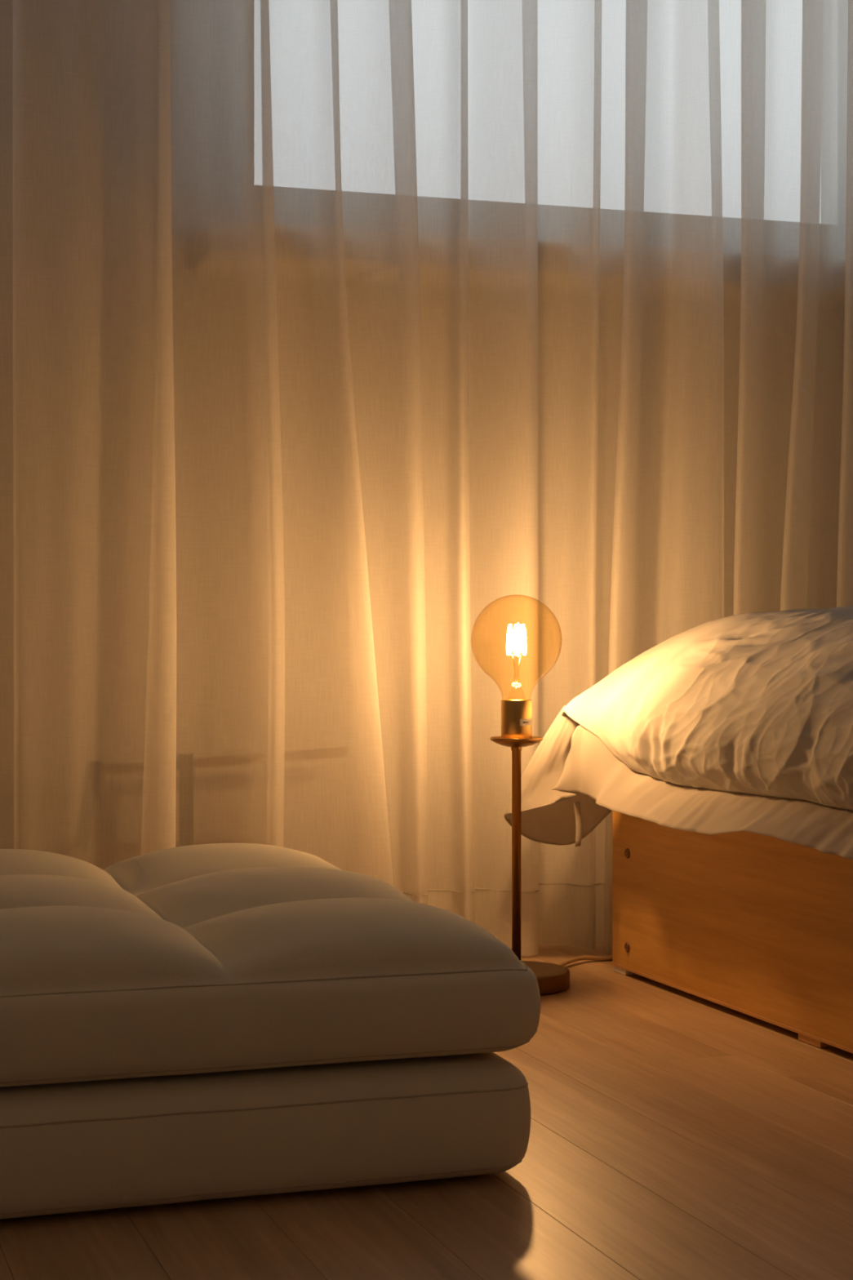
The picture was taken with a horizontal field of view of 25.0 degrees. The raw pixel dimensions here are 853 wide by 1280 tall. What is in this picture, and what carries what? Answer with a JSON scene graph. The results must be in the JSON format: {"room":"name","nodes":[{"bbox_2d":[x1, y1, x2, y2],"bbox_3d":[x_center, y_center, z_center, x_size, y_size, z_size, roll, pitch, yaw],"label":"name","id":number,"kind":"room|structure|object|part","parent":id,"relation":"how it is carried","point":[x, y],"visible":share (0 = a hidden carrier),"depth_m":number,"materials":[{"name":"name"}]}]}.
{"room":"bedroom","nodes":[
{"label":"bedroom","id":0,"kind":"room"},
{"bbox_2d":[0,944,852,1279],"bbox_3d":[0.354,0.517,1.268,3.920,0.080,4.246,0,0,-16],"label":"floor","id":1,"kind":"structure","parent":0,"point":[675,1134],"depth_m":1.64,"materials":[{"name":"brown wood"}]},
{"bbox_2d":[0,843,540,1219],"bbox_3d":[-0.420,0.356,1.938,0.862,0.236,0.805,0,0,-18],"label":"floor cushion","id":2,"kind":"object","parent":1,"relation":"on","point":[191,1023],"visible":1,"depth_m":1.64,"materials":[{"name":"beige fabric"}]},
{"bbox_2d":[471,594,612,995],"bbox_3d":[0.178,0.207,2.745,0.146,0.539,0.388,0,0,27],"label":"floor lamp","id":3,"kind":"object","parent":1,"relation":"on","point":[516,714],"visible":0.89,"depth_m":2.63,"materials":[{"name":"brown metal"}]},
{"bbox_3d":[0.124,0.012,2.638,0.125,0.148,0.125,0,0,-16],"label":"glass globe","id":4,"kind":"part","parent":3,"relation":"part of"},
{"bbox_3d":[0.124,0.140,2.638,0.073,0.013,0.073,0,0,-16],"label":"drip dish","id":5,"kind":"part","parent":3,"relation":"part of","materials":[{"name":"gold metal"}]},
{"bbox_2d":[501,699,532,738],"bbox_3d":[0.124,0.111,2.638,0.043,0.057,0.043,0,0,-16],"label":"socket","id":6,"kind":"object","parent":3,"relation":"attached to","point":[516,714],"depth_m":2.62,"materials":[{"name":"gold metal"}]},
{"bbox_2d":[612,810,852,1053],"bbox_3d":[1.196,0.314,2.040,1.252,0.324,2.000,0,0,-20],"label":"frame","id":7,"kind":"object","parent":1,"relation":"on","point":[760,926],"visible":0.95,"depth_m":2.42,"materials":[{"name":"brown wood"}]},
{"bbox_3d":[1.197,0.099,2.040,1.198,0.105,1.952,0,0,-20],"label":"mattress","id":8,"kind":"object","parent":7,"relation":"on","visible":0},
{"bbox_2d":[503,605,852,859],"bbox_3d":[1.062,0.124,2.072,1.288,0.359,2.056,0,0,-20],"label":"duvet","id":9,"kind":"object","parent":8,"relation":"on","point":[744,722],"visible":1,"depth_m":2.46,"materials":[{"name":"white fabric"}]},
{"bbox_3d":[0.366,-1.893,1.230,3.920,0.100,4.070,0,0,-16],"label":"ceiling","id":10,"kind":"structure","parent":0,"visible":0},
{"bbox_2d":[0,0,852,955],"bbox_3d":[0.185,-0.675,2.930,2.426,2.296,0.098,0,0,-16],"label":"sheer curtain","id":11,"kind":"object","parent":10,"relation":"hanging from","point":[334,335],"visible":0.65,"depth_m":2.86,"materials":[{"name":"white fabric"}]}
]}

